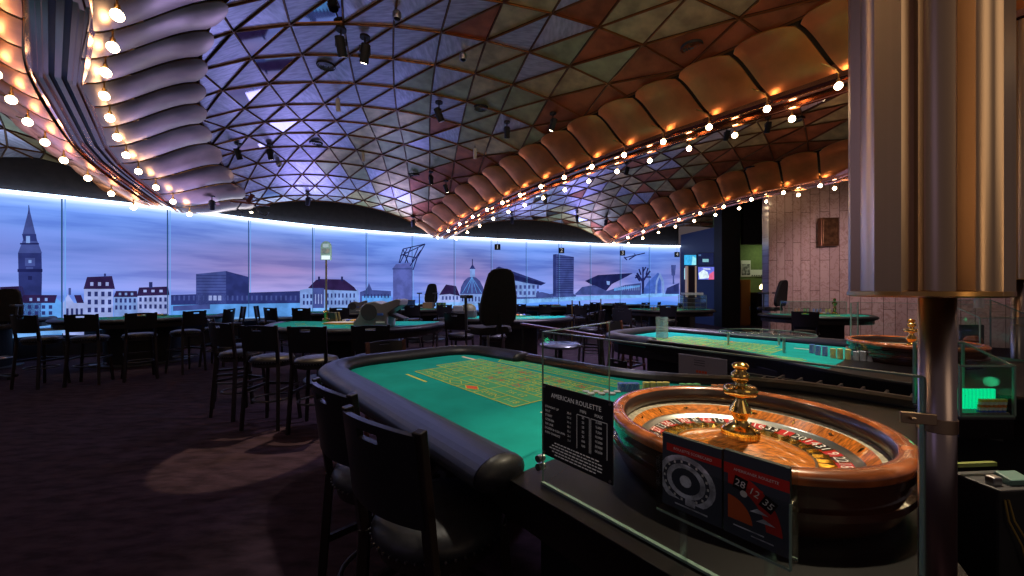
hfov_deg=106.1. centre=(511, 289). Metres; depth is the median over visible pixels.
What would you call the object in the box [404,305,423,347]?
bar stool
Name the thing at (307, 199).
spotlight
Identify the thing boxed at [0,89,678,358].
wall
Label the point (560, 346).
round table
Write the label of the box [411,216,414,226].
spotlight
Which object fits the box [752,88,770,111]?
globe bulb
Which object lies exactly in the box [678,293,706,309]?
case
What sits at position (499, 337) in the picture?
bar stool
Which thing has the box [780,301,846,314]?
case
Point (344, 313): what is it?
bar stool
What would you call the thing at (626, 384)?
stack
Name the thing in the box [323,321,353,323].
paper tray
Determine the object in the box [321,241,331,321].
lamp
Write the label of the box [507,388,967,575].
countertop
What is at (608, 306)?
table
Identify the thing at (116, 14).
globe bulb
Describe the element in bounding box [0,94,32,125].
globe bulb
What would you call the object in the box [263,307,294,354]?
bar stool
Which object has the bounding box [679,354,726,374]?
plate
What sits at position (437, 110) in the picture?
spotlight
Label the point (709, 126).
globe bulb
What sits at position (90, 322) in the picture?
bar stool
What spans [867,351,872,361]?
stack
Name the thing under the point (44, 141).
globe bulb
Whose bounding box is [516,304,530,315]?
bar stool
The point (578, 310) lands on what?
bar stool
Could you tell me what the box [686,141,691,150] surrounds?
globe bulb
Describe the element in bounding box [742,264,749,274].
picture
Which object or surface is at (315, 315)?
table
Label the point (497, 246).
board
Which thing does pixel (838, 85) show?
globe bulb
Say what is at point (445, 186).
spotlight
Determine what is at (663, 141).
globe bulb
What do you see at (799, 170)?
ceiling light fixture
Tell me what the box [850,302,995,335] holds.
glass screen
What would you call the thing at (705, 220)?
ceiling
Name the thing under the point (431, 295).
chair
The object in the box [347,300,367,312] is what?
card shuffler
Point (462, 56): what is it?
dome camera
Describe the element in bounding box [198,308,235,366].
bar stool
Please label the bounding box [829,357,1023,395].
countertop
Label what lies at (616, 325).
wooden bar stool
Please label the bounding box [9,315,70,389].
bar stool
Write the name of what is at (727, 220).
wall column
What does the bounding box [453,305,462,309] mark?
hood
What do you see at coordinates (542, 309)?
bar stool
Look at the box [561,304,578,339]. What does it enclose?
bar stool
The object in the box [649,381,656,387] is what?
stack
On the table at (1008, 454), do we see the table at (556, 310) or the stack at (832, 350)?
the stack at (832, 350)
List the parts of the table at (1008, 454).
padded armrest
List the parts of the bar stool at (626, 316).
leg, backrest, seat, leg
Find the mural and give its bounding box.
[0,189,683,337]
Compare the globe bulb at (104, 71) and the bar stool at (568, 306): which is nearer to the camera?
the globe bulb at (104, 71)
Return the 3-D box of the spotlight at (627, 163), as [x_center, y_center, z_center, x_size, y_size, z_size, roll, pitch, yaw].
[3.660,-3.847,12.257,0.150,0.382,0.212,0,0,-17]
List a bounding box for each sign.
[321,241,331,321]
[543,383,613,485]
[662,431,723,528]
[723,448,791,558]
[751,270,761,276]
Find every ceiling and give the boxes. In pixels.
[0,0,847,237]
[659,204,740,228]
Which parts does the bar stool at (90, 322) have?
leg, leg, backrest, seat frame, seat, leg, leg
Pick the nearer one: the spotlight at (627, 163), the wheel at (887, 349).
the wheel at (887, 349)
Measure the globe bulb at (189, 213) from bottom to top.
0.415 m
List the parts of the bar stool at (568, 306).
backrest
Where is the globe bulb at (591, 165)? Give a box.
[581,153,593,168]
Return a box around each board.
[495,219,499,249]
[559,220,563,252]
[620,242,624,255]
[674,252,679,256]
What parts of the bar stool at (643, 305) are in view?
backrest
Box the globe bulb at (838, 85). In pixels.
[821,63,842,89]
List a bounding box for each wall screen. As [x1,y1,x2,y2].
[684,254,696,264]
[698,252,713,264]
[698,266,713,279]
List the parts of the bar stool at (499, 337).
leg, seat frame, seat, leg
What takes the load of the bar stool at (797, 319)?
on the floor
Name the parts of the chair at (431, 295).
backrest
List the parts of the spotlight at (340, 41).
plate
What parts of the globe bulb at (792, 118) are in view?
glass globe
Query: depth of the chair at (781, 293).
9.89 m
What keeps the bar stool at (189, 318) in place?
on the floor
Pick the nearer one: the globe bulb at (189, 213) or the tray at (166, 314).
the tray at (166, 314)
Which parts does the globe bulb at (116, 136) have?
glass globe, brass arm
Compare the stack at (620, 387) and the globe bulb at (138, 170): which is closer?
the stack at (620, 387)
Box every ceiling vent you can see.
[309,140,322,145]
[316,60,335,71]
[474,104,487,111]
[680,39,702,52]
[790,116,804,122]
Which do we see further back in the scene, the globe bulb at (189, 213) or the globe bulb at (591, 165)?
the globe bulb at (189, 213)
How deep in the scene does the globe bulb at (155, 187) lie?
8.66 m
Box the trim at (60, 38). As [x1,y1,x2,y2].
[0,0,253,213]
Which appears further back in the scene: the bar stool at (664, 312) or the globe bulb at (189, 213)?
the globe bulb at (189, 213)
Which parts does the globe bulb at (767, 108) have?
brass arm, glass globe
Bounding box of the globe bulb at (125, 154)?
[122,138,146,158]
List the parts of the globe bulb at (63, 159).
glass globe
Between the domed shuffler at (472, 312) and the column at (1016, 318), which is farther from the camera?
the domed shuffler at (472, 312)
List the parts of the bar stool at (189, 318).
leg, leg, seat, seat frame, leg, backrest, leg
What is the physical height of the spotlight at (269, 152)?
0.381 m
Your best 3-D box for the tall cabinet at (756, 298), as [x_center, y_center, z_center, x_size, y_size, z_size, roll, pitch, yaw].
[10.750,0.810,16.400,1.000,1.420,0.550,0,0,0]
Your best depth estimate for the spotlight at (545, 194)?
10.94 m
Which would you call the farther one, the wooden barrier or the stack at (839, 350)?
the wooden barrier
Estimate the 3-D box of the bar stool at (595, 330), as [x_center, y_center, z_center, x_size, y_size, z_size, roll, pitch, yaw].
[1.577,0.950,7.589,0.530,1.143,0.472,0,0,24]
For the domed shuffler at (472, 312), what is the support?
on the table at (513, 340)
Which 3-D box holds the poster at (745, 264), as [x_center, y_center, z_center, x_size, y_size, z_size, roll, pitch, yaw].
[10.382,-0.955,17.095,0.420,0.720,0.040,0,0,0]
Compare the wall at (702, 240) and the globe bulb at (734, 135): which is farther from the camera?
the wall at (702, 240)
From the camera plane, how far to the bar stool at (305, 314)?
8.19 m
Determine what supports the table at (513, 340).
on the floor
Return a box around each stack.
[617,382,623,391]
[623,382,628,391]
[628,382,633,391]
[633,382,639,390]
[642,381,649,388]
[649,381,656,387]
[656,381,663,386]
[809,344,814,352]
[815,345,820,354]
[822,346,827,355]
[830,348,835,357]
[837,348,842,358]
[845,349,850,359]
[853,351,858,360]
[860,351,865,360]
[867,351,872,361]
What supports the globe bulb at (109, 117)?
attached to the wall at (27, 174)
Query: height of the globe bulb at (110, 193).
0.415 m
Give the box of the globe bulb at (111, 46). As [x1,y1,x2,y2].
[106,21,143,52]
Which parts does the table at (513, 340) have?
padded armrest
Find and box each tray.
[123,313,168,316]
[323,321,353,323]
[323,322,352,323]
[802,312,830,314]
[917,402,1009,414]
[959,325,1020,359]
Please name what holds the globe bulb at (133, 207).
attached to the wall at (27, 174)
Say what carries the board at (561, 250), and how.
hanging from the ceiling at (527, 60)
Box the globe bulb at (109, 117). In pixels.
[105,98,134,121]
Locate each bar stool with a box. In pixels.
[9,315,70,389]
[62,314,114,387]
[121,312,158,382]
[164,310,206,374]
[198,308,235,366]
[207,318,253,408]
[209,322,269,421]
[218,306,246,342]
[239,325,301,430]
[253,306,279,349]
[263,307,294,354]
[285,326,338,434]
[291,308,311,355]
[312,377,449,575]
[329,307,348,319]
[342,404,511,575]
[351,324,389,355]
[364,339,405,436]
[395,309,406,345]
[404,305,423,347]
[432,304,452,346]
[444,313,473,345]
[479,318,505,348]
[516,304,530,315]
[538,304,552,339]
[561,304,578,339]
[569,305,587,342]
[578,309,605,365]
[579,303,596,327]
[587,303,599,326]
[590,302,605,331]
[606,320,645,369]
[608,358,627,368]
[611,308,637,365]
[614,304,635,325]
[634,302,649,326]
[658,305,677,326]
[789,311,819,336]
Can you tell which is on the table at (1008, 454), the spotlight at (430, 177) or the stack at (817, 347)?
the stack at (817, 347)
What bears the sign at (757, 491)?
in the holder
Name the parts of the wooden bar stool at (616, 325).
leg, backrest, leg, leg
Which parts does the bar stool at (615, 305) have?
backrest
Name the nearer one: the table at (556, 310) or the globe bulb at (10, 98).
the globe bulb at (10, 98)
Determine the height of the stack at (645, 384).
0.044 m
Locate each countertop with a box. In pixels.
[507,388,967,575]
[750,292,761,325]
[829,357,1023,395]
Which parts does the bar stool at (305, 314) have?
backrest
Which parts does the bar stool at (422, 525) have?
leg, backrest, leg, nailhead trim, seat, seat frame, leg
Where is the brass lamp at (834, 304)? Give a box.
[831,298,837,313]
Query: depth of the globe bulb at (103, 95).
5.53 m
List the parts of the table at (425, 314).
padded armrest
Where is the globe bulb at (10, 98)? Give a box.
[5,84,17,103]
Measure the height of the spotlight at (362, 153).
0.334 m
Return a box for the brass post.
[569,300,576,342]
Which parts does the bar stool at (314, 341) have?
leg, backrest, leg, seat frame, seat, leg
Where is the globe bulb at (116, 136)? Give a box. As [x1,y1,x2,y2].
[112,119,139,140]
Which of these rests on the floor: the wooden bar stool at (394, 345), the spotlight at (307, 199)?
the wooden bar stool at (394, 345)
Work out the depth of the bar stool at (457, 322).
6.40 m
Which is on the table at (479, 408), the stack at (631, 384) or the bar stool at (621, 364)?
the stack at (631, 384)
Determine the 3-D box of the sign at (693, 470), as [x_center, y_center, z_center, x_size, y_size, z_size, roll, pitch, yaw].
[0.366,0.381,0.785,0.012,0.150,0.120,0,0,-40]
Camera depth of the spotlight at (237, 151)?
8.88 m
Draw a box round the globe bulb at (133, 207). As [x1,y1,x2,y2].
[115,191,136,209]
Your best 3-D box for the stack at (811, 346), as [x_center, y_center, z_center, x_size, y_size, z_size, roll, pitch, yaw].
[2.807,0.549,3.603,0.042,0.081,0.042,0,0,0]
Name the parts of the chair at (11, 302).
seat, backrest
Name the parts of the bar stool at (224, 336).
leg, backrest, leg, seat frame, seat, leg, leg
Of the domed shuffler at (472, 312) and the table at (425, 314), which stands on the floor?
the table at (425, 314)
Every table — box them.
[0,316,56,369]
[45,313,222,367]
[264,319,444,388]
[311,310,358,320]
[318,345,967,575]
[398,307,452,342]
[468,314,572,354]
[520,304,582,334]
[540,341,580,358]
[584,303,640,329]
[606,326,1023,474]
[632,307,715,327]
[758,312,879,338]
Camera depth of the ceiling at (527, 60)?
7.71 m
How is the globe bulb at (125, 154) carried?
attached to the wall at (27, 174)
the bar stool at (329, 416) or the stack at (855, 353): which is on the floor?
the bar stool at (329, 416)
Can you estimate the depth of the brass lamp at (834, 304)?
8.93 m
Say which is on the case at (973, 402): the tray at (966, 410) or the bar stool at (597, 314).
the tray at (966, 410)
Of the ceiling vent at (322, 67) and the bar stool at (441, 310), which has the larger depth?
the bar stool at (441, 310)
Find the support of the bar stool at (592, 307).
on the floor
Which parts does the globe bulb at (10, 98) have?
brass arm, glass globe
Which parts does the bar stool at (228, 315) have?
leg, leg, leg, backrest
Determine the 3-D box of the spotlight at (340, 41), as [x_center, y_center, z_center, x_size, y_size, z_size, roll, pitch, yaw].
[-2.671,-3.866,6.016,0.172,0.440,0.244,0,0,3]
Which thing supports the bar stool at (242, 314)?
on the floor
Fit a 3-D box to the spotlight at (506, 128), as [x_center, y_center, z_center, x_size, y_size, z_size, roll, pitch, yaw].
[-0.112,-3.598,8.658,0.150,0.382,0.212,0,0,1]
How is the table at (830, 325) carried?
on the floor
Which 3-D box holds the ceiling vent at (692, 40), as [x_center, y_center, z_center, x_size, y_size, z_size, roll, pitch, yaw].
[2.727,-3.679,5.832,0.320,0.045,0.320,0,0,0]
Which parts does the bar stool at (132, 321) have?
leg, leg, seat frame, seat, backrest, leg, leg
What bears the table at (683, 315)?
on the floor
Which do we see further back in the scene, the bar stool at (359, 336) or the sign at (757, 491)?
the bar stool at (359, 336)
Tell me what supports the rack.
on the table at (338, 335)
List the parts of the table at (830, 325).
padded armrest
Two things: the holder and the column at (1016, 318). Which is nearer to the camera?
the holder
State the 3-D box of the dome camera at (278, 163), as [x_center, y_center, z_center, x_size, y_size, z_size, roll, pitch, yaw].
[-6.112,-3.310,10.099,0.130,0.165,0.130,0,0,0]
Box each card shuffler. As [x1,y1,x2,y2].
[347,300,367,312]
[353,299,408,325]
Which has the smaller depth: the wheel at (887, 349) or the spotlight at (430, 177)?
the wheel at (887, 349)
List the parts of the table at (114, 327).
padded armrest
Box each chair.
[0,289,23,379]
[417,284,437,306]
[460,268,516,346]
[757,280,787,333]
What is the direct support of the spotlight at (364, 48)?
attached to the ceiling at (527, 60)
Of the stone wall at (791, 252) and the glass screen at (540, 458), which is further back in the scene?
the stone wall at (791, 252)
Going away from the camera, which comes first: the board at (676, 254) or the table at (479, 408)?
the table at (479, 408)
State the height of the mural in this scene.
3.270 m
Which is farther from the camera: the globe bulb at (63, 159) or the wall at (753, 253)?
the wall at (753, 253)
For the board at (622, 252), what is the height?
1.504 m
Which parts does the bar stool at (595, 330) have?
leg, leg, seat, leg, leg, backrest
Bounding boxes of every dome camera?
[276,161,281,166]
[392,9,401,21]
[459,52,466,61]
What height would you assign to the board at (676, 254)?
1.518 m
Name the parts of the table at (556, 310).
padded armrest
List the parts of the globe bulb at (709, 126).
brass arm, glass globe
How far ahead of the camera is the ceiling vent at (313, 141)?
9.80 m
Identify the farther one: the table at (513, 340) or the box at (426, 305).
the box at (426, 305)
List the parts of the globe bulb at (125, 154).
glass globe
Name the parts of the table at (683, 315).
padded armrest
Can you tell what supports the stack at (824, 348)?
on the table at (1008, 454)
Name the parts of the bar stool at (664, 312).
seat, backrest, leg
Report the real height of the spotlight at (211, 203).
0.381 m
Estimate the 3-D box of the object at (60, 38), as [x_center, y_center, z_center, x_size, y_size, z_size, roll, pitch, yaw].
[-5.782,-2.951,5.337,3.863,1.852,12.218,0,0,-35]
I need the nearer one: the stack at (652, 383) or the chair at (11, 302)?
the stack at (652, 383)
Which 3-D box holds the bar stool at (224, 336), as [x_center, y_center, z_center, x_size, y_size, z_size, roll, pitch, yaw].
[-3.330,0.950,4.692,0.472,1.143,0.530,0,0,21]
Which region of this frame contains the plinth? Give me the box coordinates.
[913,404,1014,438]
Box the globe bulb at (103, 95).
[98,74,130,100]
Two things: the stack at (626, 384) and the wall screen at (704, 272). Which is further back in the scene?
the wall screen at (704, 272)
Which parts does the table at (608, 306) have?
padded armrest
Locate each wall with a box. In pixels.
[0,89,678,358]
[681,227,713,324]
[713,211,761,323]
[741,198,761,244]
[762,180,1009,347]
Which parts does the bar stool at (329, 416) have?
leg, backrest, leg, seat, seat frame, nailhead trim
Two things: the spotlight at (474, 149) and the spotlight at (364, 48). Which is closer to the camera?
the spotlight at (364, 48)
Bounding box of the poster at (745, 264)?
[741,260,750,276]
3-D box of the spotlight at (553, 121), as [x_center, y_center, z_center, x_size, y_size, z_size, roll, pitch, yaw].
[0.855,-3.510,8.042,0.212,0.381,0.150,0,0,42]
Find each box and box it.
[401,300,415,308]
[423,302,433,308]
[818,217,838,246]
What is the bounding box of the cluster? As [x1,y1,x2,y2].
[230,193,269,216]
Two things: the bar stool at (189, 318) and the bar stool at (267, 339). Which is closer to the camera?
the bar stool at (267, 339)
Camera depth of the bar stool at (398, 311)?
9.98 m
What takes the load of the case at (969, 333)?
on the table at (1008, 454)
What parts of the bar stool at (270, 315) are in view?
backrest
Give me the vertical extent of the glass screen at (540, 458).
0.460 m
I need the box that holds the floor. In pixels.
[0,321,1009,575]
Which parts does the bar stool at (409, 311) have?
backrest, seat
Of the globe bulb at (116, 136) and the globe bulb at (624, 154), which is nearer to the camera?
the globe bulb at (116, 136)
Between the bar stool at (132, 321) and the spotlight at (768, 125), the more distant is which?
the spotlight at (768, 125)
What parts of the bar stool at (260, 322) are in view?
leg, backrest, seat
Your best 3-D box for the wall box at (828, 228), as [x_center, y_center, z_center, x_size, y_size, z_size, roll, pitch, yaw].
[9.630,-1.763,11.714,0.500,0.860,0.171,0,0,6]
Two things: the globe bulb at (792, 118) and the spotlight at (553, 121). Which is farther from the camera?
the spotlight at (553, 121)
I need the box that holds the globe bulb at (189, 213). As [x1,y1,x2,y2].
[187,206,191,216]
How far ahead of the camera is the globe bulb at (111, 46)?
4.54 m
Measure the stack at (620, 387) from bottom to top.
0.047 m
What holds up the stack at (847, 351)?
on the table at (1008, 454)
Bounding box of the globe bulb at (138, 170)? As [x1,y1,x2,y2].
[135,156,157,173]
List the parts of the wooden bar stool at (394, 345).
leg, backrest, leg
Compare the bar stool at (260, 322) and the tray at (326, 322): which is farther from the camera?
the bar stool at (260, 322)
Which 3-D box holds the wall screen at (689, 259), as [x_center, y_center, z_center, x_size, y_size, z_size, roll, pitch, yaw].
[8.348,-1.410,17.990,0.062,0.587,0.954,0,0,-11]
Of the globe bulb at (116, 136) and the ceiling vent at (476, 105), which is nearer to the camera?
the globe bulb at (116, 136)
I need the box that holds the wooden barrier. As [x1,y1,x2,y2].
[520,323,604,364]
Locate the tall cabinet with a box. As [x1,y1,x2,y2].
[740,280,749,325]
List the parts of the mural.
mural panel, mural panel, mural panel, mural panel, mural panel, mural panel, mural panel, mural panel, mural panel, mural panel, mural panel, mural panel, mural panel, mural panel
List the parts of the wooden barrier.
post, post, wooden rail, post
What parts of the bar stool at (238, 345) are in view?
backrest, leg, leg, seat, leg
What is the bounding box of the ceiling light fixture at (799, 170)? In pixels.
[594,139,847,244]
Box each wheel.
[614,362,917,537]
[845,319,991,369]
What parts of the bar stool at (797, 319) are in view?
leg, seat, backrest, leg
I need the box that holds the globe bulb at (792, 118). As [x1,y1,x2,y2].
[789,109,795,121]
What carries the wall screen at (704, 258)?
attached to the wall at (702, 240)
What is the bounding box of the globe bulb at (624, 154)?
[613,140,626,156]
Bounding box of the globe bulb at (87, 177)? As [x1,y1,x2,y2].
[67,158,91,180]
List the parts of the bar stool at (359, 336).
leg, leg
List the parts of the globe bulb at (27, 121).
glass globe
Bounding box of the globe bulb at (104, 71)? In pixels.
[99,48,134,77]
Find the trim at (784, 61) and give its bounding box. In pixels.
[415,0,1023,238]
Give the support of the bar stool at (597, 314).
on the floor
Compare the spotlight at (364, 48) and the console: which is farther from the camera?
the spotlight at (364, 48)
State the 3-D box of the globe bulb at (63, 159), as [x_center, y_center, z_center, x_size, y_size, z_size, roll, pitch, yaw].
[-8.632,-2.619,7.243,0.118,0.415,0.374,0,0,41]
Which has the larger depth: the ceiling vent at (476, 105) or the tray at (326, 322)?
the ceiling vent at (476, 105)
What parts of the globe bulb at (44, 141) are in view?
glass globe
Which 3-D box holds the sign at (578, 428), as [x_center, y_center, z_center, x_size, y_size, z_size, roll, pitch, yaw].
[0.171,0.380,1.045,0.007,0.207,0.244,0,0,-40]
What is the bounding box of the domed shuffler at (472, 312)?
[452,303,476,317]
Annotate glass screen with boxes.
[535,322,925,575]
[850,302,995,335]
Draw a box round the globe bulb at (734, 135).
[732,127,737,137]
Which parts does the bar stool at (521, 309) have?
backrest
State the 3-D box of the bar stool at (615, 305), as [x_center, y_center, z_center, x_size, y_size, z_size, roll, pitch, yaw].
[2.978,0.950,10.080,0.530,1.143,0.472,0,0,-40]
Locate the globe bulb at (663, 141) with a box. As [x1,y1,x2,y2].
[651,125,665,143]
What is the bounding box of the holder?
[656,504,797,571]
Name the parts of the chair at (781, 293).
seat, backrest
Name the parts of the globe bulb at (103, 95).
glass globe, brass arm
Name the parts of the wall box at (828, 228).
plate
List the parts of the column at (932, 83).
clamp plate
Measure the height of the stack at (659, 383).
0.044 m
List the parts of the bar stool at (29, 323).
leg, backrest, leg, seat, seat frame, leg, leg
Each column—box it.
[714,204,739,326]
[847,0,1016,575]
[1010,18,1023,359]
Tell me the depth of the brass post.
11.18 m
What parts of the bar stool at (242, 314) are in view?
seat, leg, backrest, leg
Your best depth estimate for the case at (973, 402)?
1.52 m
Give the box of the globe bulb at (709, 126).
[695,109,711,129]
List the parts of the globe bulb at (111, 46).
glass globe, brass arm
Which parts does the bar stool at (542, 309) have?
backrest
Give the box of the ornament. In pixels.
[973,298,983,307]
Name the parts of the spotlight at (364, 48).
plate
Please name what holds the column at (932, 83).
on the floor
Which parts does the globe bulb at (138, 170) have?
glass globe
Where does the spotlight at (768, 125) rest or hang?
attached to the ceiling at (527, 60)
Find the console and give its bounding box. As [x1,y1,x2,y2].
[958,461,1023,575]
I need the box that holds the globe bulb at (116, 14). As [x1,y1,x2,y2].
[109,0,124,21]
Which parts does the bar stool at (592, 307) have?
leg, backrest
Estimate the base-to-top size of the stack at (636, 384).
0.047 m
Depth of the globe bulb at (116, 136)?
6.65 m
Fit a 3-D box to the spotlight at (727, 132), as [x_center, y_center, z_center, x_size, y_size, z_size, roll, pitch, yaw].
[5.486,-3.995,9.826,0.150,0.382,0.212,0,0,-3]
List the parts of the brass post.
post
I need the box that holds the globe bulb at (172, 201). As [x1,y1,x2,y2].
[170,193,175,203]
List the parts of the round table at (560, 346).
stem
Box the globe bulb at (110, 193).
[91,175,114,195]
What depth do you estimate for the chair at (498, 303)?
4.58 m
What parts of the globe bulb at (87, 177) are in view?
glass globe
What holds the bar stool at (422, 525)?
on the floor
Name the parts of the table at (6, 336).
padded armrest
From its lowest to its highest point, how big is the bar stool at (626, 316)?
1.143 m
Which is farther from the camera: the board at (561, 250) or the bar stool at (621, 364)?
the board at (561, 250)
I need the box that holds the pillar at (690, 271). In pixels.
[685,266,696,327]
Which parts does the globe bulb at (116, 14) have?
glass globe, brass arm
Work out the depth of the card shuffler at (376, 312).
5.84 m
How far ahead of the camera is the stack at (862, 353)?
3.16 m
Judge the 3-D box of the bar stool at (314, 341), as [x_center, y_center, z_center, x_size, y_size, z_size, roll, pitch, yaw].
[-2.169,0.950,4.250,0.472,1.143,0.530,0,0,-4]
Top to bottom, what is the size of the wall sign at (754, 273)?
0.300 m
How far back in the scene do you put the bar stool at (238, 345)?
5.07 m
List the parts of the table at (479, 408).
padded armrest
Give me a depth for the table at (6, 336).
7.53 m
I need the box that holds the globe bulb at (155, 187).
[152,174,173,189]
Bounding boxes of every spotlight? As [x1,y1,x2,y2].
[208,196,215,209]
[233,142,242,159]
[266,143,273,159]
[305,193,310,205]
[334,25,347,57]
[335,98,340,111]
[359,33,370,64]
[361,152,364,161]
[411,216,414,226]
[428,171,433,183]
[434,100,444,122]
[443,180,448,192]
[473,148,476,158]
[504,120,509,138]
[542,193,547,202]
[548,111,556,130]
[624,162,629,174]
[723,129,730,140]
[764,116,771,132]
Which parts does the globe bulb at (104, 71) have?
glass globe, brass arm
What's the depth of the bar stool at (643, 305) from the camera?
13.48 m
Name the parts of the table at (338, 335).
padded armrest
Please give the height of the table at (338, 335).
0.997 m
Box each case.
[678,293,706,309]
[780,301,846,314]
[913,341,1015,416]
[958,300,1023,360]
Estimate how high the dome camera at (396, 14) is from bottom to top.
0.165 m
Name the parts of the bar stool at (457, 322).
leg, backrest, seat, seat frame, leg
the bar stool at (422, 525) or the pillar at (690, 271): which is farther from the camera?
the pillar at (690, 271)
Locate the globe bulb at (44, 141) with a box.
[15,116,49,145]
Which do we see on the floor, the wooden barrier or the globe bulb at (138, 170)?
the wooden barrier
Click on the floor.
(135, 477)
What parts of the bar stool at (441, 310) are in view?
leg, seat, backrest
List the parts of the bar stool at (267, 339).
leg, backrest, leg, seat frame, seat, leg, leg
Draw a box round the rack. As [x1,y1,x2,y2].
[328,312,340,321]
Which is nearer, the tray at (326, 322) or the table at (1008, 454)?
the table at (1008, 454)
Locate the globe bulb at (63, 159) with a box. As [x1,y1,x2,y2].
[37,137,67,163]
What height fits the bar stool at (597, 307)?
1.086 m
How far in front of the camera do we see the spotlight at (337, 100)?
7.93 m
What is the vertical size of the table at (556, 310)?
0.997 m
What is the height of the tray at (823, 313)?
0.047 m
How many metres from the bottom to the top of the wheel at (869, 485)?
0.343 m
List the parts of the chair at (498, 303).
seat, backrest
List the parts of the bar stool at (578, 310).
leg, seat, backrest, leg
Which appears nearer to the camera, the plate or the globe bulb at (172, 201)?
the plate
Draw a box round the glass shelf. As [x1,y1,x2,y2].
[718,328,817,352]
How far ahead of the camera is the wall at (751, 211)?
15.80 m
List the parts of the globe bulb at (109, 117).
glass globe, brass arm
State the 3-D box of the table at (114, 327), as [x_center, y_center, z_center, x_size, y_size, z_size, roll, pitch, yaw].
[-7.569,1.022,7.842,2.762,0.997,1.452,0,0,-35]
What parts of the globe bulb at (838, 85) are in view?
brass arm, glass globe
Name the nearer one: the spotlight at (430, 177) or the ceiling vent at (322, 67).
the ceiling vent at (322, 67)
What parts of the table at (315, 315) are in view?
padded armrest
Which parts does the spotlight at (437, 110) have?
plate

